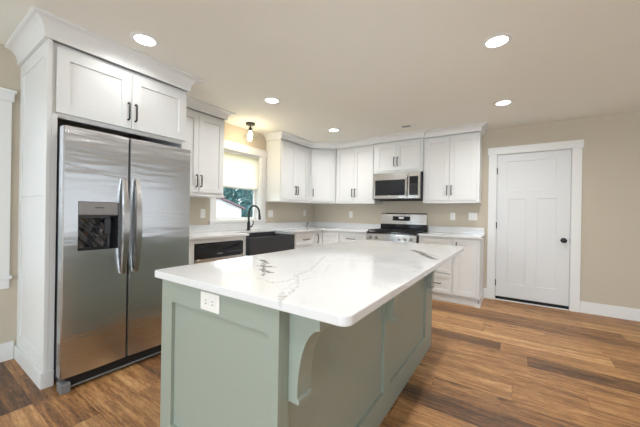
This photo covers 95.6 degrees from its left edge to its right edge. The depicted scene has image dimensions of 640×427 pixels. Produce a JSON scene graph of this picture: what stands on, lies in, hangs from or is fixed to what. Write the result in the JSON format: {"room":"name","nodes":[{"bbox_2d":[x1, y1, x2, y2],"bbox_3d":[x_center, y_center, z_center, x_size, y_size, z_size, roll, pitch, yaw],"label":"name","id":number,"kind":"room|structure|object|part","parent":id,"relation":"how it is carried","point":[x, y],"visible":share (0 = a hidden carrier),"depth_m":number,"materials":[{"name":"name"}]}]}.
{"room":"kitchen","nodes":[
{"label":"kitchen","id":0,"kind":"room"},
{"bbox_2d":[0,44,28,345],"bbox_3d":[-3.721,-0.095,0.542,0.265,2.427,4.650,1,0,34],"label":"wall","id":1,"kind":"structure","parent":0,"point":[10,73],"depth_m":2.27,"materials":[{"name":"beige paint"}]},
{"bbox_2d":[0,341,13,361],"bbox_3d":[-3.620,1.051,0.469,0.016,0.140,4.360,1,0,34],"label":"baseboard","id":2,"kind":"structure","parent":1,"relation":"attached to","point":[6,349],"depth_m":2.25,"materials":[{"name":"white paint"}]},
{"bbox_2d":[0,87,16,288],"bbox_3d":[-2.827,-0.193,1.767,0.221,1.530,1.324,1,0,34],"label":"window","id":3,"kind":"structure","parent":1,"relation":"in","point":[6,95],"depth_m":2.22,"materials":[{"name":"white paint"}]},
{"bbox_3d":[-2.429,-0.189,2.210,0.018,1.345,0.100,1,0,34],"label":"casing","id":4,"kind":"part","parent":3,"relation":"part of","materials":[{"name":"white paint"}]},
{"bbox_2d":[57,119,314,224],"bbox_3d":[-1.282,-0.059,4.278,0.150,2.427,4.273,1,0,34],"label":"wall","id":5,"kind":"structure","parent":0,"point":[283,212],"depth_m":4.36,"materials":[{"name":"beige paint"}]},
{"bbox_2d":[200,209,204,217],"bbox_3d":[-1.524,0.002,3.778,0.008,0.114,0.070,1,0,34],"label":"outlet","id":6,"kind":"object","parent":5,"relation":"attached to","point":[202,211],"visible":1,"depth_m":3.77,"materials":[{"name":"white plastic"}]},
{"bbox_2d":[186,96,234,197],"bbox_3d":[-1.500,-0.740,3.429,0.415,1.069,0.890,1,0,34],"label":"upper cabinet","id":7,"kind":"object","parent":5,"relation":"attached to","point":[204,132],"visible":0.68,"depth_m":3.44,"materials":[{"name":"white paint"}]},
{"bbox_3d":[-1.505,-0.697,3.220,0.020,0.902,0.338,1,0,34],"label":"door","id":8,"kind":"part","parent":7,"relation":"part of","materials":[{"name":"white paint"}]},
{"bbox_3d":[-1.567,-0.217,3.420,0.327,0.022,0.811,1,0,34],"label":"light rail","id":9,"kind":"part","parent":7,"relation":"part of","materials":[{"name":"white paint"}]},
{"bbox_3d":[-1.481,-1.228,3.445,0.415,0.092,0.849,1,0,34],"label":"crown molding","id":10,"kind":"part","parent":7,"relation":"part of","materials":[{"name":"white paint"}]},
{"bbox_3d":[-1.313,-0.694,3.506,0.020,0.902,0.344,1,0,34],"label":"door","id":11,"kind":"part","parent":7,"relation":"part of","materials":[{"name":"white paint"}]},
{"bbox_2d":[208,140,267,224],"bbox_3d":[-1.226,-0.426,4.319,0.186,1.180,1.070,1,0,34],"label":"window","id":12,"kind":"structure","parent":5,"relation":"in","point":[259,196],"depth_m":4.50,"materials":[{"name":"white paint"}]},
{"bbox_3d":[-1.431,-0.407,3.896,0.018,1.000,0.094,1,0,34],"label":"casing","id":13,"kind":"part","parent":12,"relation":"part of","materials":[{"name":"white paint"}]},
{"bbox_3d":[-1.266,-0.161,4.344,0.030,0.507,0.814,1,0,34],"label":"sash","id":14,"kind":"part","parent":12,"relation":"part of","materials":[{"name":"white paint"}]},
{"bbox_2d":[223,150,258,189],"bbox_3d":[-1.212,-0.635,4.319,0.035,0.512,0.818,1,0,34],"label":"window shade","id":15,"kind":"object","parent":12,"relation":"attached to","point":[240,170],"visible":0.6,"depth_m":4.35,"materials":[{"name":"white fabric"}]},
{"bbox_3d":[-1.217,-0.388,4.320,0.014,0.017,0.810,1,0,34],"label":"rail","id":16,"kind":"part","parent":15,"relation":"part of","materials":[{"name":"white paint"}]},
{"bbox_3d":[-1.208,-0.881,4.319,0.035,0.021,0.818,1,0,34],"label":"head rail","id":17,"kind":"part","parent":15,"relation":"part of","materials":[{"name":"white paint"}]},
{"bbox_3d":[-0.912,-0.400,4.669,0.018,1.000,0.094,1,0,34],"label":"casing","id":18,"kind":"part","parent":12,"relation":"part of","materials":[{"name":"white paint"}]},
{"bbox_2d":[268,210,272,216],"bbox_3d":[-0.819,0.002,4.826,0.008,0.114,0.116,1,0,34],"label":"light switch","id":19,"kind":"object","parent":5,"relation":"attached to","point":[270,212],"visible":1,"depth_m":4.82,"materials":[{"name":"white plastic"}]},
{"bbox_2d":[189,222,380,231],"bbox_3d":[-0.425,0.209,4.126,1.448,0.092,3.263,1,0,34],"label":"backsplash","id":20,"kind":"structure","parent":5,"relation":"attached to","point":[213,227],"depth_m":4.88,"materials":[{"name":"white stone"}]},
{"bbox_2d":[263,131,312,202],"bbox_3d":[-0.518,-0.726,4.893,0.415,1.069,0.855,1,0,34],"label":"upper cabinet","id":21,"kind":"object","parent":5,"relation":"attached to","point":[287,163],"visible":1,"depth_m":4.70,"materials":[{"name":"white paint"}]},
{"bbox_3d":[-0.540,-0.203,4.949,0.327,0.022,0.768,1,0,34],"label":"light rail","id":22,"kind":"part","parent":21,"relation":"part of","materials":[{"name":"white paint"}]},
{"bbox_3d":[-0.511,-1.214,4.890,0.415,0.092,0.850,1,0,34],"label":"crown molding","id":23,"kind":"part","parent":21,"relation":"part of","materials":[{"name":"white paint"}]},
{"bbox_3d":[-0.504,-0.682,4.712,0.020,0.902,0.356,1,0,34],"label":"door","id":24,"kind":"part","parent":21,"relation":"part of","materials":[{"name":"white paint"}]},
{"bbox_3d":[-0.311,-0.679,4.998,0.020,0.902,0.328,1,0,34],"label":"door","id":25,"kind":"part","parent":21,"relation":"part of","materials":[{"name":"white paint"}]},
{"bbox_2d":[0,0,639,148],"bbox_3d":[0.110,-1.305,0.555,6.575,0.120,8.923,1,0,34],"label":"ceiling","id":26,"kind":"structure","parent":0,"point":[363,69],"depth_m":2.28,"materials":[{"name":"paint"}]},
{"bbox_2d":[129,32,159,47],"bbox_3d":[-1.280,-1.267,2.124,0.194,0.006,0.194,1,0,34],"label":"recessed light","id":27,"kind":"object","parent":26,"relation":"in","point":[144,39],"visible":1,"depth_m":2.11,"materials":[{"name":"white paint"}]},
{"bbox_2d":[246,122,254,136],"bbox_3d":[-0.977,-1.155,4.076,0.210,0.225,0.210,1,0,34],"label":"pendant light","id":28,"kind":"object","parent":26,"relation":"hanging from","point":[250,124],"visible":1,"depth_m":4.06,"materials":[{"name":"white glass"}]},
{"bbox_2d":[263,97,280,103],"bbox_3d":[-0.536,-1.256,3.233,0.194,0.006,0.194,1,0,34],"label":"recessed light","id":29,"kind":"object","parent":26,"relation":"in","point":[271,100],"visible":1,"depth_m":3.23,"materials":[{"name":"white paint"}]},
{"bbox_2d":[328,128,339,131],"bbox_3d":[0.208,-1.245,4.341,0.194,0.006,0.194,1,0,34],"label":"recessed light","id":30,"kind":"object","parent":26,"relation":"in","point":[330,129],"visible":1,"depth_m":4.33,"materials":[{"name":"white paint"}]},
{"bbox_2d":[401,124,415,127],"bbox_3d":[1.238,-1.227,4.071,0.200,0.006,0.120,1,0,34],"label":"ceiling vent","id":31,"kind":"object","parent":26,"relation":"in","point":[408,125],"visible":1,"depth_m":4.05,"materials":[{"name":"white metal"}]},
{"bbox_2d":[481,33,512,48],"bbox_3d":[1.260,-1.224,2.069,0.194,0.006,0.194,1,0,34],"label":"recessed light","id":32,"kind":"object","parent":26,"relation":"in","point":[501,39],"visible":1,"depth_m":2.06,"materials":[{"name":"white paint"}]},
{"bbox_2d":[493,99,513,105],"bbox_3d":[2.013,-1.213,3.190,0.194,0.006,0.194,1,0,34],"label":"recessed light","id":33,"kind":"object","parent":26,"relation":"in","point":[506,101],"visible":1,"depth_m":3.17,"materials":[{"name":"white paint"}]},
{"bbox_2d":[0,298,639,426],"bbox_3d":[0.115,1.234,0.630,6.575,0.102,9.117,1,0,34],"label":"floor","id":34,"kind":"structure","parent":0,"point":[498,363],"depth_m":2.05,"materials":[{"name":"brown wood"}]},
{"bbox_2d":[4,5,201,389],"bbox_3d":[-1.830,-0.065,2.515,0.904,2.427,1.161,1,0,34],"label":"tall cabinet","id":35,"kind":"object","parent":34,"relation":"on","point":[58,81],"visible":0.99,"depth_m":2.10,"materials":[{"name":"white paint"}]},
{"bbox_3d":[-2.087,-0.006,2.111,0.700,2.300,0.025,1,0,34],"label":"panel","id":36,"kind":"part","parent":35,"relation":"part of","materials":[{"name":"white paint"}]},
{"bbox_3d":[-1.643,-0.898,2.140,0.020,0.436,0.457,1,0,34],"label":"door","id":37,"kind":"part","parent":35,"relation":"part of","materials":[{"name":"white paint"}]},
{"bbox_3d":[-1.770,-1.214,2.486,0.805,0.127,1.161,1,0,34],"label":"crown molding","id":38,"kind":"part","parent":35,"relation":"part of","materials":[{"name":"white paint"}]},
{"bbox_3d":[-1.507,-0.808,2.294,0.037,0.143,0.013,1,0,34],"label":"handle","id":39,"kind":"part","parent":35,"relation":"part of","materials":[{"name":"black metal"}]},
{"bbox_3d":[-1.478,-0.808,2.337,0.037,0.143,0.013,1,0,34],"label":"handle","id":40,"kind":"part","parent":35,"relation":"part of","materials":[{"name":"black metal"}]},
{"bbox_3d":[-1.384,-0.895,2.525,0.020,0.436,0.462,1,0,34],"label":"door","id":41,"kind":"part","parent":35,"relation":"part of","materials":[{"name":"white paint"}]},
{"bbox_3d":[-1.615,0.001,2.936,0.794,2.300,0.042,1,0,34],"label":"panel","id":42,"kind":"part","parent":35,"relation":"part of","materials":[{"name":"white paint"}]},
{"bbox_2d":[54,125,190,394],"bbox_3d":[-1.712,0.293,2.414,0.915,1.714,0.868,1,0,34],"label":"refrigerator","id":43,"kind":"object","parent":34,"relation":"on","point":[123,203],"visible":0.88,"depth_m":2.07,"materials":[{"name":"silver metal"}]},
{"bbox_3d":[-1.557,0.249,2.015,0.087,1.619,0.377,1,0,34],"label":"freezer door","id":44,"kind":"part","parent":43,"relation":"part of","materials":[{"name":"silver metal"}]},
{"bbox_3d":[-1.544,-0.033,2.015,0.079,0.089,0.226,1,0,34],"label":"dispenser panel","id":45,"kind":"part","parent":43,"relation":"part of","materials":[{"name":"grey metal"}]},
{"bbox_3d":[-1.405,1.130,2.222,0.006,0.012,0.798,1,0,34],"label":"grille trim","id":46,"kind":"part","parent":43,"relation":"part of","materials":[{"name":"grey plastic"}]},
{"bbox_3d":[-1.412,0.089,2.101,0.074,0.688,0.052,1,0,34],"label":"handle","id":47,"kind":"part","parent":43,"relation":"part of","materials":[{"name":"silver metal"}]},
{"bbox_3d":[-1.365,0.090,2.172,0.074,0.688,0.052,1,0,34],"label":"handle","id":48,"kind":"part","parent":43,"relation":"part of","materials":[{"name":"silver metal"}]},
{"bbox_3d":[-1.313,0.252,2.379,0.087,1.619,0.484,1,0,34],"label":"fresh food door","id":49,"kind":"part","parent":43,"relation":"part of","materials":[{"name":"silver metal"}]},
{"bbox_2d":[189,236,242,264],"bbox_3d":[-1.446,0.712,3.371,0.609,0.884,0.878,1,0,34],"label":"base cabinet","id":50,"kind":"object","parent":34,"relation":"on","point":[191,242],"visible":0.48,"depth_m":3.10,"materials":[{"name":"white paint"}]},
{"bbox_3d":[-1.133,0.298,3.300,0.020,0.046,0.654,1,0,34],"label":"rail","id":51,"kind":"part","parent":50,"relation":"part of","materials":[{"name":"white paint"}]},
{"bbox_2d":[194,240,242,263],"bbox_3d":[-1.349,0.735,3.441,0.546,0.840,0.638,1,0,34],"label":"dishwasher","id":52,"kind":"object","parent":34,"relation":"on","point":[214,251],"visible":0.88,"depth_m":3.26,"materials":[{"name":"black metal"}]},
{"bbox_3d":[-1.138,0.765,3.301,0.030,0.548,0.632,1,0,34],"label":"door","id":53,"kind":"part","parent":52,"relation":"part of","materials":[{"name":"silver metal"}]},
{"bbox_2d":[241,231,293,256],"bbox_3d":[-0.905,0.720,4.145,0.647,0.884,1.011,1,0,34],"label":"base cabinet","id":54,"kind":"object","parent":34,"relation":"on","point":[244,237],"visible":0.05,"depth_m":3.62,"materials":[{"name":"white paint"}]},
{"bbox_2d":[160,270,434,426],"bbox_3d":[0.185,0.740,1.943,0.857,0.884,2.065,1,0,34],"label":"kitchen island","id":55,"kind":"object","parent":34,"relation":"on","point":[247,364],"visible":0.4,"depth_m":1.18,"materials":[{"name":"green paint"}]},
{"bbox_2d":[201,291,219,313],"bbox_3d":[-0.419,0.337,1.104,0.114,0.070,0.008,1,0,34],"label":"outlet","id":56,"kind":"object","parent":55,"relation":"attached to","point":[210,302],"visible":1,"depth_m":1.10,"materials":[{"name":"white plastic"}]},
{"bbox_2d":[210,299,214,307],"bbox_3d":[-0.404,0.338,1.090,0.028,0.026,0.002,1,0,34],"label":"socket","id":57,"kind":"object","parent":56,"relation":"attached to","point":[212,301],"depth_m":1.09,"materials":[{"name":"white plastic"}]},
{"bbox_3d":[-0.420,0.731,1.118,0.698,0.884,0.020,1,0,34],"label":"panel","id":58,"kind":"part","parent":55,"relation":"part of","materials":[{"name":"green paint"}]},
{"bbox_2d":[155,239,464,326],"bbox_3d":[0.248,0.284,1.900,0.992,0.030,2.113,1,0,34],"label":"island countertop","id":59,"kind":"structure","parent":55,"relation":"on","point":[340,284],"depth_m":1.24,"materials":[{"name":"white stone"}]},
{"bbox_3d":[0.436,0.745,1.787,0.022,0.884,2.045,1,0,34],"label":"seating panel","id":60,"kind":"part","parent":55,"relation":"part of","materials":[{"name":"green paint"}]},
{"bbox_2d":[294,231,314,248],"bbox_3d":[-0.476,0.726,4.785,0.647,0.884,0.530,1,0,34],"label":"base cabinet","id":61,"kind":"object","parent":34,"relation":"on","point":[301,239],"visible":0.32,"depth_m":4.60,"materials":[{"name":"white paint"}]},
{"bbox_2d":[314,230,339,245],"bbox_3d":[0.028,0.734,5.274,0.938,0.884,0.843,1,0,34],"label":"base cabinet","id":62,"kind":"object","parent":34,"relation":"on","point":[322,237],"visible":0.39,"depth_m":4.95,"materials":[{"name":"white paint"}]},
{"bbox_3d":[-0.031,0.687,4.949,0.020,0.735,0.215,1,0,34],"label":"door","id":63,"kind":"part","parent":62,"relation":"part of","materials":[{"name":"white paint"}]},
{"bbox_3d":[0.182,0.691,4.957,0.305,0.735,0.020,1,0,34],"label":"door","id":64,"kind":"part","parent":62,"relation":"part of","materials":[{"name":"white paint"}]},
{"bbox_2d":[340,231,365,241],"bbox_3d":[0.685,0.745,4.952,0.509,0.884,0.647,1,0,34],"label":"base cabinet","id":65,"kind":"object","parent":34,"relation":"on","point":[344,236],"visible":0.18,"depth_m":4.74,"materials":[{"name":"white paint"}]},
{"bbox_2d":[189,222,380,239],"bbox_3d":[-0.425,0.224,4.126,1.448,0.122,3.263,1,0,34],"label":"countertop","id":66,"kind":"structure","parent":65,"relation":"on","point":[196,232],"depth_m":4.54,"materials":[{"name":"white stone"}]},
{"bbox_2d":[246,205,260,230],"bbox_3d":[-0.922,0.062,4.146,0.269,0.369,0.118,1,0,34],"label":"faucet","id":67,"kind":"object","parent":66,"relation":"on","point":[257,207],"visible":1,"depth_m":4.16,"materials":[{"name":"black metal"}]},
{"bbox_3d":[-0.935,0.009,4.121,0.240,0.264,0.026,1,0,34],"label":"spout","id":68,"kind":"part","parent":67,"relation":"part of","materials":[{"name":"black metal"}]},
{"bbox_2d":[246,231,294,255],"bbox_3d":[-0.797,0.405,4.080,0.420,0.250,0.898,1,0,34],"label":"farmhouse sink","id":69,"kind":"object","parent":66,"relation":"in","point":[257,243],"visible":0.79,"depth_m":3.95,"materials":[{"name":"stone"}]},
{"bbox_2d":[366,213,427,242],"bbox_3d":[1.202,0.584,4.561,0.773,1.183,0.715,1,0,34],"label":"range","id":70,"kind":"object","parent":34,"relation":"on","point":[395,227],"visible":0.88,"depth_m":4.61,"materials":[{"name":"silver metal"}]},
{"bbox_3d":[1.043,0.364,4.319,0.769,0.115,0.029,1,0,34],"label":"control panel","id":71,"kind":"part","parent":70,"relation":"part of","materials":[{"name":"silver metal"}]},
{"bbox_2d":[366,231,424,234],"bbox_3d":[1.200,0.293,4.550,0.773,0.018,0.579,1,0,34],"label":"cooktop","id":72,"kind":"object","parent":70,"relation":"in","point":[368,232],"depth_m":4.33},
{"bbox_2d":[419,236,483,307],"bbox_3d":[1.878,0.766,4.151,0.782,0.884,0.646,1,0,34],"label":"base cabinet","id":73,"kind":"object","parent":34,"relation":"on","point":[459,280],"visible":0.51,"depth_m":3.85,"materials":[{"name":"white paint"}]},
{"bbox_3d":[1.591,0.435,4.013,0.420,0.175,0.020,1,0,34],"label":"drawer","id":74,"kind":"part","parent":73,"relation":"part of","materials":[{"name":"white paint"}]},
{"bbox_3d":[1.583,0.948,4.014,0.420,0.260,0.020,1,0,34],"label":"drawer","id":75,"kind":"part","parent":73,"relation":"part of","materials":[{"name":"white paint"}]},
{"bbox_3d":[1.587,0.668,4.014,0.420,0.270,0.020,1,0,34],"label":"drawer","id":76,"kind":"part","parent":73,"relation":"part of","materials":[{"name":"white paint"}]},
{"bbox_2d":[418,226,484,238],"bbox_3d":[1.889,0.263,4.156,0.786,0.122,0.634,1,0,34],"label":"countertop","id":77,"kind":"structure","parent":73,"relation":"on","point":[434,231],"depth_m":4.25,"materials":[{"name":"white stone"}]},
{"bbox_3d":[1.899,0.718,3.804,0.268,0.730,0.020,1,0,34],"label":"door","id":78,"kind":"part","parent":73,"relation":"part of","materials":[{"name":"white paint"}]},
{"bbox_3d":[2.178,1.145,3.966,0.067,0.135,0.578,1,0,34],"label":"trim","id":79,"kind":"part","parent":73,"relation":"part of","materials":[{"name":"white paint"}]},
{"bbox_2d":[314,110,639,309],"bbox_3d":[2.533,0.005,4.199,6.575,2.427,0.150,1,0,34],"label":"wall","id":80,"kind":"structure","parent":0,"point":[610,212],"depth_m":3.54,"materials":[{"name":"beige paint"}]},
{"bbox_2d":[303,142,336,203],"bbox_3d":[0.009,-0.719,5.405,0.715,1.067,0.671,1,0,34],"label":"upper cabinet","id":81,"kind":"object","parent":80,"relation":"attached to","point":[323,159],"visible":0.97,"depth_m":5.21,"materials":[{"name":"white paint"}]},
{"bbox_3d":[0.049,-0.673,5.211,0.409,0.902,0.020,1,0,-7],"label":"door","id":82,"kind":"part","parent":81,"relation":"part of","materials":[{"name":"white paint"}]},
{"bbox_3d":[0.064,-1.205,5.159,0.467,0.092,0.085,1,0,-7],"label":"crown molding","id":83,"kind":"part","parent":81,"relation":"part of","materials":[{"name":"white paint"}]},
{"bbox_2d":[335,138,381,203],"bbox_3d":[0.664,-0.707,5.120,0.753,1.069,0.414,1,0,34],"label":"upper cabinet","id":84,"kind":"object","parent":80,"relation":"attached to","point":[355,165],"visible":0.97,"depth_m":5.00,"materials":[{"name":"white paint"}]},
{"bbox_3d":[0.449,-0.667,5.128,0.344,0.902,0.020,1,0,34],"label":"door","id":85,"kind":"part","parent":84,"relation":"part of","materials":[{"name":"white paint"}]},
{"bbox_3d":[0.580,-1.196,4.983,0.753,0.092,0.085,1,0,34],"label":"crown molding","id":86,"kind":"part","parent":84,"relation":"part of","materials":[{"name":"white paint"}]},
{"bbox_3d":[0.679,-0.182,5.157,0.748,0.022,0.327,1,0,34],"label":"light rail","id":87,"kind":"part","parent":84,"relation":"part of","materials":[{"name":"white paint"}]},
{"bbox_3d":[0.741,-0.661,4.933,0.352,0.902,0.020,1,0,34],"label":"door","id":88,"kind":"part","parent":84,"relation":"part of","materials":[{"name":"white paint"}]},
{"bbox_2d":[368,129,427,173],"bbox_3d":[1.290,-0.935,4.677,0.945,0.589,0.455,1,0,34],"label":"upper cabinet","id":89,"kind":"object","parent":80,"relation":"attached to","point":[406,155],"visible":0.96,"depth_m":4.54,"materials":[{"name":"white paint"}]},
{"bbox_3d":[1.062,-0.894,4.670,0.332,0.426,0.020,1,0,34],"label":"door","id":90,"kind":"part","parent":89,"relation":"part of","materials":[{"name":"white paint"}]},
{"bbox_2d":[373,171,422,200],"bbox_3d":[1.280,-0.425,4.670,0.742,0.429,0.470,1,0,34],"label":"microwave","id":91,"kind":"object","parent":89,"relation":"attached to","point":[398,186],"visible":0.97,"depth_m":4.50,"materials":[{"name":"silver metal"}]},
{"bbox_3d":[1.109,-0.435,4.573,0.566,0.405,0.028,1,0,34],"label":"door","id":92,"kind":"part","parent":91,"relation":"part of","materials":[{"name":"silver metal"}]},
{"bbox_3d":[1.307,-0.420,4.397,0.022,0.327,0.046,1,0,34],"label":"handle","id":93,"kind":"part","parent":91,"relation":"part of","materials":[{"name":"silver metal"}]},
{"bbox_3d":[1.418,-0.430,4.365,0.173,0.405,0.028,1,0,34],"label":"control panel","id":94,"kind":"part","parent":91,"relation":"part of","materials":[{"name":"silver metal"}]},
{"bbox_3d":[1.203,-1.185,4.540,0.945,0.092,0.126,1,0,34],"label":"crown molding","id":95,"kind":"part","parent":89,"relation":"part of","materials":[{"name":"white paint"}]},
{"bbox_3d":[1.356,-0.889,4.472,0.370,0.426,0.020,1,0,34],"label":"door","id":96,"kind":"part","parent":89,"relation":"part of","materials":[{"name":"white paint"}]},
{"bbox_2d":[450,213,454,219],"bbox_3d":[2.030,0.045,4.441,0.070,0.114,0.008,1,0,34],"label":"outlet","id":97,"kind":"object","parent":80,"relation":"attached to","point":[452,215],"visible":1,"depth_m":4.44,"materials":[{"name":"white plastic"}]},
{"bbox_2d":[423,122,488,203],"bbox_3d":[1.967,-0.684,4.245,0.837,1.069,0.415,1,0,34],"label":"upper cabinet","id":98,"kind":"object","parent":80,"relation":"attached to","point":[452,164],"visible":1,"depth_m":4.14,"materials":[{"name":"white paint"}]},
{"bbox_3d":[1.720,-0.644,4.275,0.346,0.902,0.020,1,0,34],"label":"door","id":99,"kind":"part","parent":98,"relation":"part of","materials":[{"name":"white paint"}]},
{"bbox_3d":[1.950,-0.160,4.304,0.754,0.022,0.327,1,0,34],"label":"light rail","id":100,"kind":"part","parent":98,"relation":"part of","materials":[{"name":"white paint"}]},
{"bbox_3d":[1.975,-1.172,4.245,0.837,0.092,0.415,1,0,34],"label":"crown molding","id":101,"kind":"part","parent":98,"relation":"part of","materials":[{"name":"white paint"}]},
{"bbox_3d":[2.009,-0.639,4.081,0.344,0.902,0.020,1,0,34],"label":"door","id":102,"kind":"part","parent":98,"relation":"part of","materials":[{"name":"white paint"}]},
{"bbox_2d":[429,226,483,233],"bbox_3d":[2.054,0.250,4.415,0.772,0.092,0.020,1,0,34],"label":"backsplash","id":103,"kind":"structure","parent":80,"relation":"attached to","point":[468,230],"depth_m":4.39,"materials":[{"name":"white stone"}]},
{"bbox_2d":[469,213,476,219],"bbox_3d":[2.258,0.044,4.287,0.116,0.114,0.008,1,0,34],"label":"light switch","id":104,"kind":"object","parent":80,"relation":"attached to","point":[472,216],"visible":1,"depth_m":4.29,"materials":[{"name":"white plastic"}]},
{"bbox_2d":[486,139,583,311],"bbox_3d":[2.861,0.149,3.939,1.032,2.151,0.194,1,0,34],"label":"door","id":105,"kind":"structure","parent":80,"relation":"in","point":[534,221],"depth_m":3.88,"materials":[{"name":"white paint"}]},
{"bbox_3d":[2.454,0.191,4.149,0.100,2.053,0.018,1,0,34],"label":"casing","id":106,"kind":"part","parent":105,"relation":"part of","materials":[{"name":"white paint"}]},
{"bbox_3d":[3.210,0.204,3.641,0.095,2.053,0.018,1,0,34],"label":"casing","id":107,"kind":"part","parent":105,"relation":"part of","materials":[{"name":"white paint"}]},
{"bbox_2d":[580,301,639,321],"bbox_3d":[4.154,1.177,2.999,2.213,0.140,0.016,1,0,34],"label":"baseboard","id":108,"kind":"structure","parent":80,"relation":"attached to","point":[619,312],"depth_m":3.46,"materials":[{"name":"white paint"}]},
{"label":"outside","id":109,"kind":"structure","parent":0,"visible":0},
{"bbox_3d":[-29.088,1.361,67.696,116.275,0.300,160.000,1,0,34],"label":"ground","id":110,"kind":"structure","parent":109,"visible":0},
{"bbox_2d":[223,188,227,199],"bbox_3d":[-22.398,-3.470,58.057,7.322,9.747,8.284,1,0,34],"label":"tree","id":111,"kind":"object","parent":110,"relation":"on","point":[224,191],"visible":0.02,"depth_m":58.42,"materials":[{"name":"green plant"}]},
{"bbox_2d":[216,198,245,216],"bbox_3d":[-19.086,-0.626,46.907,9.000,4.060,10.400,1,0,34],"label":"house","id":112,"kind":"structure","parent":110,"relation":"on","point":[224,208],"depth_m":46.05,"materials":[{"name":"white"}]},
{"bbox_3d":[-14.516,0.285,46.480,0.070,2.370,3.500,1,0,34],"label":"garage door","id":113,"kind":"part","parent":112,"relation":"part of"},
{"bbox_2d":[224,188,240,204],"bbox_3d":[-23.205,-4.631,72.778,12.262,11.922,11.648,1,0,34],"label":"tree","id":114,"kind":"object","parent":110,"relation":"on","point":[234,198],"visible":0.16,"depth_m":71.48,"materials":[{"name":"green plant"}]},
{"bbox_2d":[238,189,252,205],"bbox_3d":[-13.997,-2.826,61.788,6.895,8.758,7.361,1,0,34],"label":"tree","id":115,"kind":"object","parent":110,"relation":"on","point":[246,196],"visible":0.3,"depth_m":59.55,"materials":[{"name":"green plant"}]},
{"bbox_2d":[241,205,252,216],"bbox_3d":[-13.986,-0.131,55.156,4.498,3.284,4.575,1,0,34],"label":"tree","id":116,"kind":"object","parent":110,"relation":"on","point":[244,212],"visible":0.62,"depth_m":53.62,"materials":[{"name":"green plant"}]}
]}

